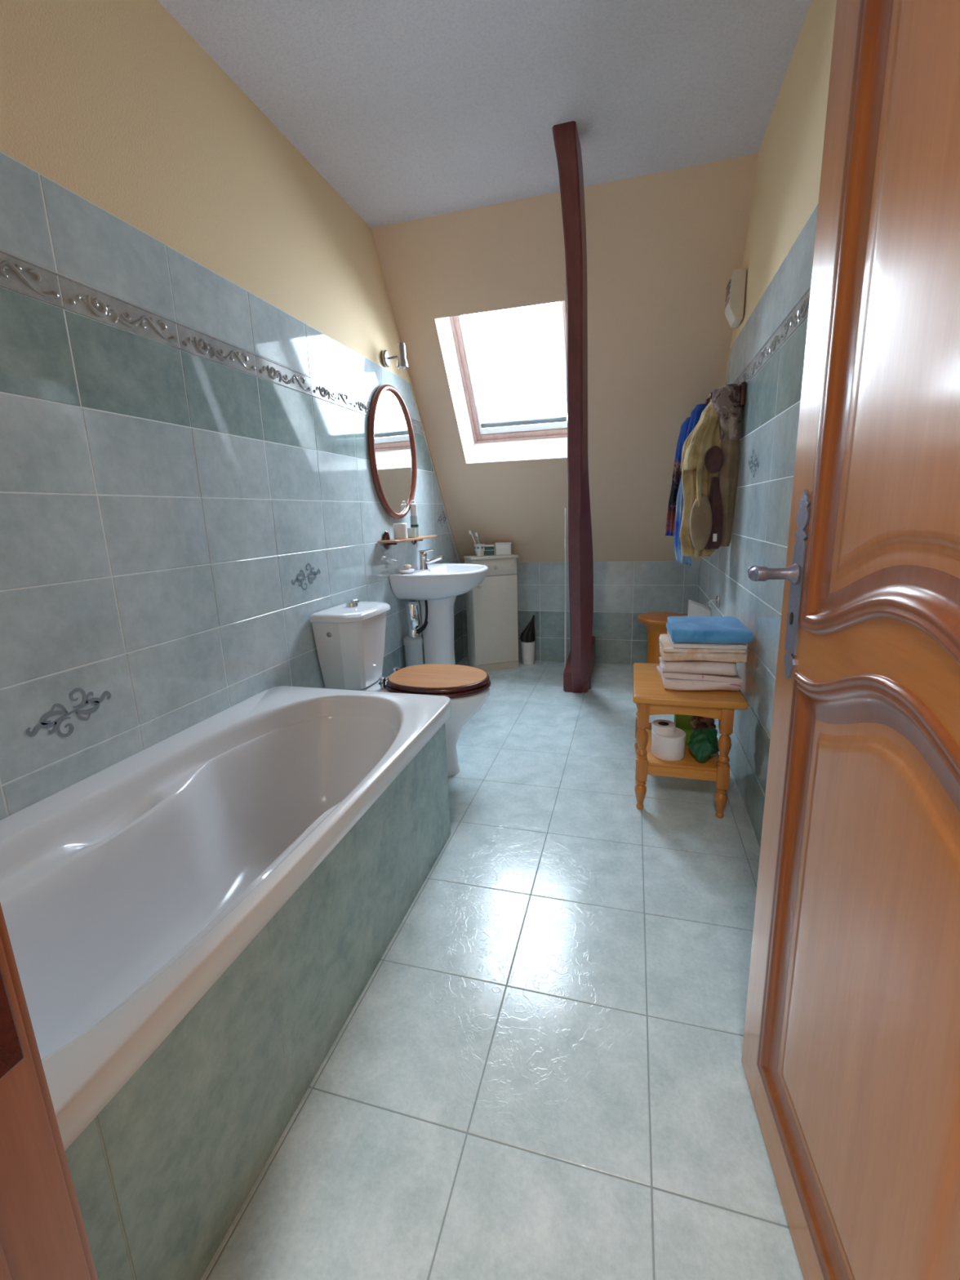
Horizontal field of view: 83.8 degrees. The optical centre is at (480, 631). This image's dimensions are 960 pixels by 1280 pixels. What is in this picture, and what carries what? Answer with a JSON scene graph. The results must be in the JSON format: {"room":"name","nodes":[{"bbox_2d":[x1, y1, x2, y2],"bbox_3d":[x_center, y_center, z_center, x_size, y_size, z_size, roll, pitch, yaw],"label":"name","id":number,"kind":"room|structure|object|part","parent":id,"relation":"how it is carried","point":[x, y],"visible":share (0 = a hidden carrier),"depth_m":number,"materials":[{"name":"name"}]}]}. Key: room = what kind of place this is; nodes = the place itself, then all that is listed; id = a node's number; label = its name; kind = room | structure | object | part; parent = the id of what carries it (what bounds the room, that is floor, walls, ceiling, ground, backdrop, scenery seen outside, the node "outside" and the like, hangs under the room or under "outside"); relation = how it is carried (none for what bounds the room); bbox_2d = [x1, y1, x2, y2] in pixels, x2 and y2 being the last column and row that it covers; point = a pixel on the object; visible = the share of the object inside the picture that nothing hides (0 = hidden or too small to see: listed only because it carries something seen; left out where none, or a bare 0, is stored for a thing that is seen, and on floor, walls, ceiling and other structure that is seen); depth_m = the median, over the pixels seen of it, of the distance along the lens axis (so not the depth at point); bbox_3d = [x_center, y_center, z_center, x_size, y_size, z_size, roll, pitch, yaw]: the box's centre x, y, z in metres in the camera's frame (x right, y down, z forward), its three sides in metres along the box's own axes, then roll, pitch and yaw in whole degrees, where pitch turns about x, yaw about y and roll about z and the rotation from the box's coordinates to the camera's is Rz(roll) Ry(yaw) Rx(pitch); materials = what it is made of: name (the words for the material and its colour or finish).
{"room":"bathroom","nodes":[
{"label":"bathroom","id":0,"kind":"room"},
{"bbox_2d":[0,0,464,820],"bbox_3d":[-0.752,-0.611,2.255,0.113,2.557,3.993,2,13,16],"label":"wall","id":1,"kind":"structure","parent":0,"point":[196,325],"depth_m":1.52,"materials":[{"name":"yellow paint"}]},
{"bbox_2d":[368,384,417,519],"bbox_3d":[-0.470,-0.981,2.947,0.026,0.704,0.532,2,13,18],"label":"oval mirror","id":2,"kind":"object","parent":1,"relation":"attached to","point":[392,449],"visible":0.98,"depth_m":2.92,"materials":[{"name":"brown mirror"}]},
{"bbox_2d":[381,342,408,369],"bbox_3d":[-0.449,-1.460,2.840,0.133,0.129,0.084,2,13,16],"label":"wall spotlight","id":3,"kind":"object","parent":1,"relation":"attached to","point":[402,363],"visible":1,"depth_m":2.82,"materials":[{"name":"silver metal"}]},
{"bbox_3d":[-0.459,-1.459,2.843,0.068,0.016,0.016,2,13,16],"label":"arm","id":4,"kind":"part","parent":3,"relation":"part of","materials":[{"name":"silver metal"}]},
{"bbox_2d":[377,530,437,550],"bbox_3d":[-0.407,-0.540,3.082,0.125,0.108,0.600,2,13,16],"label":"wall shelf","id":5,"kind":"object","parent":1,"relation":"attached to","point":[387,541],"visible":0.81,"depth_m":2.90,"materials":[{"name":"brown wood"}]},
{"bbox_2d":[392,523,408,539],"bbox_3d":[-0.439,-0.553,2.939,0.076,0.086,0.076,2,13,16],"label":"cup","id":6,"kind":"object","parent":5,"relation":"on","point":[400,530],"visible":1,"depth_m":2.91,"materials":[{"name":"white ceramic"}]},
{"bbox_2d":[407,528,416,537],"bbox_3d":[-0.395,-0.569,3.077,0.056,0.055,0.056,2,13,16],"label":"glass","id":7,"kind":"object","parent":5,"relation":"on","point":[411,532],"visible":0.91,"depth_m":3.06,"materials":[{"name":"clear glass"}]},
{"bbox_2d":[409,500,418,537],"bbox_3d":[-0.389,-0.664,3.144,0.049,0.210,0.040,2,13,16],"label":"toiletry bottle","id":8,"kind":"object","parent":5,"relation":"on","point":[414,517],"visible":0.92,"depth_m":3.13,"materials":[{"name":"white plastic"}]},
{"bbox_2d":[157,0,811,228],"bbox_3d":[-0.024,-1.789,1.313,1.948,0.100,3.084,2,13,16],"label":"ceiling","id":9,"kind":"structure","parent":0,"point":[409,110],"depth_m":1.80,"materials":[{"name":"white paint"}]},
{"bbox_2d":[200,657,804,1279],"bbox_3d":[0.186,0.705,2.316,1.948,0.100,4.103,2,13,16],"label":"floor","id":10,"kind":"structure","parent":0,"point":[540,1074],"depth_m":1.15,"materials":[{"name":"tile"}]},
{"bbox_2d":[0,685,451,1279],"bbox_3d":[-0.620,0.627,1.329,0.721,0.530,1.445,2,13,16],"label":"bathtub","id":11,"kind":"object","parent":10,"relation":"on","point":[194,922],"visible":0.95,"depth_m":1.12,"materials":[{"name":"ceramic"}]},
{"bbox_2d":[309,599,490,776],"bbox_3d":[-0.304,0.248,2.404,0.709,0.786,0.412,2,13,16],"label":"toilet","id":12,"kind":"object","parent":10,"relation":"on","point":[349,637],"visible":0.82,"depth_m":2.30,"materials":[{"name":"white ceramic"}]},
{"bbox_3d":[-0.553,-0.092,2.380,0.223,0.034,0.380,2,13,16],"label":"cistern lid","id":13,"kind":"part","parent":12,"relation":"part of","materials":[{"name":"white ceramic"}]},
{"bbox_3d":[-0.185,0.193,2.374,0.434,0.003,0.346,2,13,16],"label":"lid panel","id":14,"kind":"part","parent":12,"relation":"part of","materials":[{"name":"brown wood"}]},
{"bbox_3d":[-0.184,0.227,2.381,0.468,0.024,0.380,2,13,16],"label":"seat","id":15,"kind":"part","parent":12,"relation":"part of","materials":[{"name":"brown wood"}]},
{"bbox_3d":[-0.185,0.204,2.376,0.456,0.021,0.368,2,13,16],"label":"seat lid","id":16,"kind":"part","parent":12,"relation":"part of","materials":[{"name":"brown wood"}]},
{"bbox_2d":[403,600,427,666],"bbox_3d":[-0.374,0.143,3.184,0.155,0.660,0.113,-3,12,-7],"label":"pipe","id":17,"kind":"object","parent":10,"relation":"on","point":[412,642],"visible":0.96,"depth_m":3.12,"materials":[{"name":"grey plastic"}]},
{"bbox_2d":[389,548,488,664],"bbox_3d":[-0.182,-0.037,3.304,0.458,0.948,0.684,2,13,16],"label":"washbasin","id":18,"kind":"object","parent":10,"relation":"on","point":[440,584],"visible":0.93,"depth_m":3.21,"materials":[{"name":"white ceramic"}]},
{"bbox_2d":[399,568,414,573],"bbox_3d":[-0.420,-0.348,3.066,0.080,0.020,0.120,2,13,16],"label":"soap dish","id":19,"kind":"object","parent":18,"relation":"on","point":[410,570],"visible":0.98,"depth_m":3.03,"materials":[{"name":"white ceramic"}]},
{"bbox_2d":[404,564,411,568],"bbox_3d":[-0.418,-0.375,3.070,0.040,0.024,0.064,2,13,16],"label":"soap bar","id":20,"kind":"object","parent":19,"relation":"on","point":[406,566],"visible":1,"depth_m":3.05,"materials":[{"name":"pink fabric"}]},
{"bbox_2d":[418,548,443,568],"bbox_3d":[-0.298,-0.443,3.244,0.156,0.122,0.052,2,13,16],"label":"tap","id":21,"kind":"object","parent":18,"relation":"on","point":[424,562],"depth_m":3.24,"materials":[{"name":"silver metal"}]},
{"bbox_2d":[389,563,488,600],"bbox_3d":[-0.191,-0.298,3.246,0.458,0.173,0.684,2,13,16],"label":"basin","id":22,"kind":"object","parent":18,"relation":"in","point":[433,581],"depth_m":3.01,"materials":[{"name":"white ceramic"}]},
{"bbox_2d":[463,554,518,671],"bbox_3d":[0.091,-0.140,3.969,0.358,0.845,0.215,-6,13,-17],"label":"base cabinet","id":23,"kind":"object","parent":10,"relation":"on","point":[491,606],"visible":0.86,"depth_m":3.90,"materials":[{"name":"beige laminate"}]},
{"bbox_2d":[474,543,484,556],"bbox_3d":[-0.005,-0.586,3.842,0.077,0.088,0.077,2,13,16],"label":"mug","id":24,"kind":"object","parent":23,"relation":"on","point":[479,548],"visible":1,"depth_m":3.82,"materials":[{"name":"white ceramic"}]},
{"bbox_2d":[469,530,475,544],"bbox_3d":[-0.041,-0.637,3.828,0.074,0.174,0.012,-2,12,0],"label":"toothbrush","id":25,"kind":"object","parent":24,"relation":"in","point":[470,532],"visible":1,"depth_m":3.81,"materials":[{"name":"plastic"}]},
{"bbox_2d":[483,544,494,555],"bbox_3d":[0.062,-0.591,3.873,0.082,0.078,0.061,-2,12,0],"label":"box","id":26,"kind":"object","parent":23,"relation":"on","point":[489,550],"visible":0.88,"depth_m":3.84,"materials":[{"name":"white plastic"}]},
{"bbox_3d":[0.101,-0.463,3.828,0.338,0.115,0.016,-6,13,-17],"label":"drawer","id":27,"kind":"part","parent":23,"relation":"part of","materials":[{"name":"beige laminate"}]},
{"bbox_3d":[0.114,-0.086,3.911,0.338,0.648,0.016,-6,13,-17],"label":"door","id":28,"kind":"part","parent":23,"relation":"part of","materials":[{"name":"beige laminate"}]},
{"bbox_2d":[494,542,511,555],"bbox_3d":[0.167,-0.605,3.894,0.119,0.090,0.094,-1,12,3],"label":"tub","id":29,"kind":"object","parent":23,"relation":"on","point":[501,548],"visible":1,"depth_m":3.85,"materials":[{"name":"white plastic"}]},
{"bbox_3d":[0.165,-0.643,3.886,0.119,0.012,0.094,-1,12,3],"label":"lid","id":30,"kind":"part","parent":29,"relation":"part of","materials":[{"name":"white plastic"}]},
{"bbox_2d":[521,641,534,665],"bbox_3d":[0.369,0.158,4.123,0.104,0.180,0.104,2,13,16],"label":"bin","id":31,"kind":"object","parent":10,"relation":"on","point":[527,648],"visible":0.88,"depth_m":4.08,"materials":[{"name":"white plastic"}]},
{"bbox_2d":[520,614,535,642],"bbox_3d":[0.359,0.049,4.098,0.122,0.365,0.084,2,13,16],"label":"umbrella","id":32,"kind":"object","parent":31,"relation":"in","point":[528,635],"visible":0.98,"depth_m":4.06,"materials":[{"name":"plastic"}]},
{"bbox_2d":[564,507,566,666],"bbox_3d":[0.575,-0.242,3.615,0.016,1.165,0.016,2,13,16],"label":"pole","id":33,"kind":"object","parent":10,"relation":"on","point":[565,508],"visible":0.86,"depth_m":3.59,"materials":[{"name":"plastic"}]},
{"bbox_2d":[552,120,595,693],"bbox_3d":[0.556,-0.831,3.051,0.194,2.559,1.650,2,13,16],"label":"wooden beam","id":34,"kind":"structure","parent":10,"relation":"on","point":[580,665],"depth_m":2.55,"materials":[{"name":"brown wood"}]},
{"bbox_2d":[637,612,687,663],"bbox_3d":[1.198,0.120,3.519,0.328,0.458,0.328,2,13,16],"label":"round stool","id":35,"kind":"object","parent":10,"relation":"on","point":[655,623],"visible":0.34,"depth_m":3.45,"materials":[{"name":"orange wood"}]},
{"bbox_2d":[633,662,747,818],"bbox_3d":[0.820,0.421,2.189,0.387,0.468,0.470,2,13,16],"label":"side table","id":36,"kind":"object","parent":10,"relation":"on","point":[651,697],"visible":0.79,"depth_m":1.99,"materials":[{"name":"brown wood"}]},
{"bbox_3d":[0.725,0.387,2.422,0.046,0.440,0.046,2,13,16],"label":"leg","id":37,"kind":"part","parent":36,"relation":"part of","materials":[{"name":"brown wood"}]},
{"bbox_3d":[0.616,0.474,2.044,0.046,0.440,0.046,2,13,16],"label":"leg","id":38,"kind":"part","parent":36,"relation":"part of","materials":[{"name":"brown wood"}]},
{"bbox_2d":[651,719,685,760],"bbox_3d":[0.733,0.420,2.087,0.126,0.121,0.124,2,13,16],"label":"toilet roll","id":39,"kind":"object","parent":36,"relation":"on","point":[668,741],"visible":1,"depth_m":2.05,"materials":[{"name":"paper"}]},
{"bbox_3d":[0.810,0.486,2.206,0.305,0.038,0.421,2,13,16],"label":"rail","id":40,"kind":"part","parent":36,"relation":"part of","materials":[{"name":"brown wood"}]},
{"bbox_2d":[645,722,719,771],"bbox_3d":[0.809,0.462,2.200,0.295,0.013,0.411,2,13,16],"label":"shelf","id":41,"kind":"object","parent":36,"relation":"attached to","point":[689,762],"depth_m":2.03,"materials":[{"name":"brown wood"}]},
{"bbox_2d":[674,714,692,745],"bbox_3d":[0.853,0.388,2.183,0.115,0.137,0.070,2,13,16],"label":"pack","id":42,"kind":"object","parent":36,"relation":"on","point":[681,722],"visible":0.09,"depth_m":2.15},
{"bbox_2d":[656,656,742,690],"bbox_3d":[0.854,0.161,2.119,0.286,0.066,0.316,2,13,16],"label":"folded cloth","id":43,"kind":"object","parent":36,"relation":"on","point":[671,680],"visible":0.53,"depth_m":1.99,"materials":[{"name":"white fabric"}]},
{"bbox_2d":[661,657,737,675],"bbox_3d":[0.851,0.108,2.108,0.267,0.048,0.304,2,13,16],"label":"folded cloth","id":44,"kind":"object","parent":43,"relation":"on","point":[703,667],"visible":0.41,"depth_m":1.99,"materials":[{"name":"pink fabric"}]},
{"bbox_2d":[658,634,746,662],"bbox_3d":[0.861,0.057,2.106,0.298,0.052,0.309,2,13,16],"label":"folded towel","id":45,"kind":"object","parent":44,"relation":"on","point":[668,653],"visible":0.57,"depth_m":1.99,"materials":[{"name":"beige fabric"}]},
{"bbox_2d":[666,630,746,649],"bbox_3d":[0.874,0.027,2.086,0.262,0.018,0.251,2,13,16],"label":"folded towel","id":46,"kind":"object","parent":45,"relation":"on","point":[677,645],"visible":0.27,"depth_m":1.98,"materials":[{"name":"white fabric"}]},
{"bbox_2d":[666,616,753,644],"bbox_3d":[0.872,-0.009,2.067,0.278,0.053,0.291,2,13,16],"label":"folded towel","id":47,"kind":"object","parent":46,"relation":"on","point":[692,629],"visible":1,"depth_m":1.97,"materials":[{"name":"blue fabric"}]},
{"bbox_2d":[689,715,715,733],"bbox_3d":[0.880,0.387,2.122,0.098,0.161,0.070,2,13,16],"label":"cloth","id":48,"kind":"object","parent":36,"relation":"on","point":[697,722],"visible":0.52,"depth_m":2.09,"materials":[{"name":"brown fabric"}]},
{"bbox_2d":[688,728,719,763],"bbox_3d":[0.855,0.426,2.041,0.118,0.119,0.106,-14,17,-43],"label":"bag","id":49,"kind":"object","parent":36,"relation":"on","point":[703,743],"visible":0.99,"depth_m":2.01,"materials":[{"name":"plastic"}]},
{"bbox_3d":[0.892,0.482,1.966,0.046,0.440,0.046,2,13,16],"label":"leg","id":50,"kind":"part","parent":36,"relation":"part of","materials":[{"name":"brown wood"}]},
{"bbox_2d":[371,153,757,562],"bbox_3d":[0.517,-1.386,3.287,1.948,2.074,1.551,2,13,16],"label":"wall","id":51,"kind":"structure","parent":0,"point":[664,248],"depth_m":2.80,"materials":[{"name":"beige paint"}]},
{"bbox_2d":[434,299,567,463],"bbox_3d":[0.205,-1.557,3.255,0.735,0.973,0.792,2,13,16],"label":"window","id":52,"kind":"structure","parent":51,"relation":"in","point":[540,438],"depth_m":3.50,"materials":[{"name":"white wood"}]},
{"bbox_3d":[0.227,-1.645,3.325,0.735,0.834,0.610,2,13,16],"label":"frame","id":53,"kind":"part","parent":52,"relation":"part of","materials":[{"name":"brown wood"}]},
{"bbox_3d":[0.283,-1.390,3.549,0.571,0.034,0.033,2,13,16],"label":"blind rail","id":54,"kind":"part","parent":52,"relation":"part of","materials":[{"name":"grey metal"}]},
{"bbox_2d":[460,560,698,665],"bbox_3d":[0.712,-0.185,4.103,1.948,0.836,0.121,2,13,16],"label":"wall","id":55,"kind":"structure","parent":0,"point":[623,591],"depth_m":3.99,"materials":[{"name":"blue tile"}]},
{"bbox_2d":[696,0,836,846],"bbox_3d":[1.024,-0.561,1.758,0.113,2.557,3.993,2,13,16],"label":"wall","id":56,"kind":"structure","parent":0,"point":[767,348],"depth_m":1.85,"materials":[{"name":"yellow paint"}]},
{"bbox_2d":[687,599,711,616],"bbox_3d":[1.300,-0.106,3.183,0.114,0.159,0.120,2,13,16],"label":"paper holder","id":57,"kind":"object","parent":56,"relation":"attached to","point":[695,609],"visible":0.59,"depth_m":3.13,"materials":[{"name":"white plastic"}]},
{"bbox_2d":[707,595,719,608],"bbox_3d":[1.234,-0.158,2.833,0.055,0.065,0.050,2,13,16],"label":"wall hook","id":58,"kind":"object","parent":56,"relation":"attached to","point":[717,599],"visible":1,"depth_m":2.82,"materials":[{"name":"silver metal"}]},
{"bbox_3d":[1.255,-0.160,2.826,0.011,0.060,0.050,2,13,16],"label":"plate","id":59,"kind":"part","parent":58,"relation":"part of","materials":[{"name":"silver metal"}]},
{"bbox_2d":[705,381,746,406],"bbox_3d":[1.144,-1.081,2.572,0.138,0.095,0.590,2,13,16],"label":"coat rack","id":60,"kind":"object","parent":56,"relation":"attached to","point":[743,385],"visible":0.21,"depth_m":2.29,"materials":[{"name":"brown wood"}]},
{"bbox_2d":[665,417,690,536],"bbox_3d":[1.074,-0.827,2.899,0.113,0.617,0.129,-9,14,-28],"label":"hanging towel","id":61,"kind":"object","parent":60,"relation":"hanging from","point":[677,473],"visible":0.55,"depth_m":2.88,"materials":[{"name":"blue fabric"}]},
{"bbox_2d":[674,403,706,565],"bbox_3d":[1.085,-0.743,2.759,0.132,0.792,0.138,-6,13,-18],"label":"hanging towel","id":62,"kind":"object","parent":60,"relation":"hanging from","point":[695,414],"visible":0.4,"depth_m":2.77,"materials":[{"name":"blue fabric"}]},
{"bbox_2d":[679,383,742,558],"bbox_3d":[1.056,-0.721,2.475,0.244,0.750,0.202,3,13,23],"label":"bathrobe","id":63,"kind":"object","parent":60,"relation":"hanging from","point":[710,455],"visible":0.99,"depth_m":2.42,"materials":[{"name":"yellow fabric"}]},
{"bbox_2d":[711,383,742,440],"bbox_3d":[1.083,-0.962,2.354,0.125,0.230,0.115,2,13,16],"label":"hood","id":64,"kind":"object","parent":63,"relation":"attached to","point":[726,411],"depth_m":2.32,"materials":[{"name":"fabric"}]},
{"bbox_2d":[724,267,746,328],"bbox_3d":[1.157,-1.513,2.437,0.064,0.205,0.130,2,13,16],"label":"wall heater","id":65,"kind":"object","parent":56,"relation":"attached to","point":[735,287],"visible":1,"depth_m":2.38,"materials":[{"name":"beige plastic"}]},
{"bbox_2d":[724,279,731,307],"bbox_3d":[1.128,-1.542,2.438,0.006,0.082,0.100,2,13,16],"label":"grille","id":66,"kind":"object","parent":65,"relation":"attached to","point":[728,300],"depth_m":2.41,"materials":[{"name":"beige metal"}]},
{"bbox_3d":[-0.376,-0.176,0.222,1.948,2.557,0.150,2,13,16],"label":"wall","id":67,"kind":"structure","parent":0,"visible":0},
{"bbox_2d":[0,902,97,1279],"bbox_3d":[0.001,0.066,0.175,0.949,2.080,0.164,2,13,16],"label":"trim","id":68,"kind":"structure","parent":67,"relation":"attached to","point":[43,1236],"depth_m":0.41,"materials":[{"name":"brown wood"}]},
{"bbox_3d":[-0.354,0.204,0.366,0.003,0.248,0.028,2,13,16],"label":"strike plate","id":69,"kind":"part","parent":68,"relation":"part of","materials":[{"name":"brown wood"}]},
{"bbox_2d":[741,0,959,1279],"bbox_3d":[0.427,-0.010,0.533,0.106,2.023,0.765,0,13,11],"label":"door","id":70,"kind":"structure","parent":67,"relation":"in","point":[851,1057],"depth_m":0.63,"materials":[{"name":"brown wood"}]},
{"bbox_3d":[0.470,-0.096,0.861,0.066,0.032,0.063,2,13,16],"label":"handle","id":71,"kind":"part","parent":70,"relation":"part of","materials":[{"name":"metal"}]},
{"bbox_3d":[0.498,-0.069,0.843,0.004,0.300,0.048,0,13,11],"label":"lock plate","id":72,"kind":"part","parent":70,"relation":"part of","materials":[{"name":"metal"}]},
{"bbox_3d":[0.451,-0.017,0.559,0.057,2.023,0.519,2,13,16],"label":"rail","id":73,"kind":"part","parent":70,"relation":"part of","materials":[{"name":"brown wood"}]},
{"bbox_3d":[0.465,0.462,0.665,0.019,0.837,0.526,0,13,11],"label":"moulding","id":74,"kind":"part","parent":70,"relation":"part of","materials":[{"name":"brown wood"}]},
{"bbox_3d":[0.467,0.462,0.664,0.006,0.741,0.430,0,13,11],"label":"raised panel","id":75,"kind":"part","parent":70,"relation":"part of","materials":[{"name":"brown wood"}]},
{"bbox_3d":[0.435,-0.419,0.471,0.019,0.964,0.526,0,13,11],"label":"moulding","id":76,"kind":"part","parent":70,"relation":"part of","materials":[{"name":"brown wood"}]},
{"bbox_3d":[0.438,-0.420,0.470,0.006,0.867,0.430,0,13,11],"label":"raised panel","id":77,"kind":"part","parent":70,"relation":"part of","materials":[{"name":"brown wood"}]}
]}

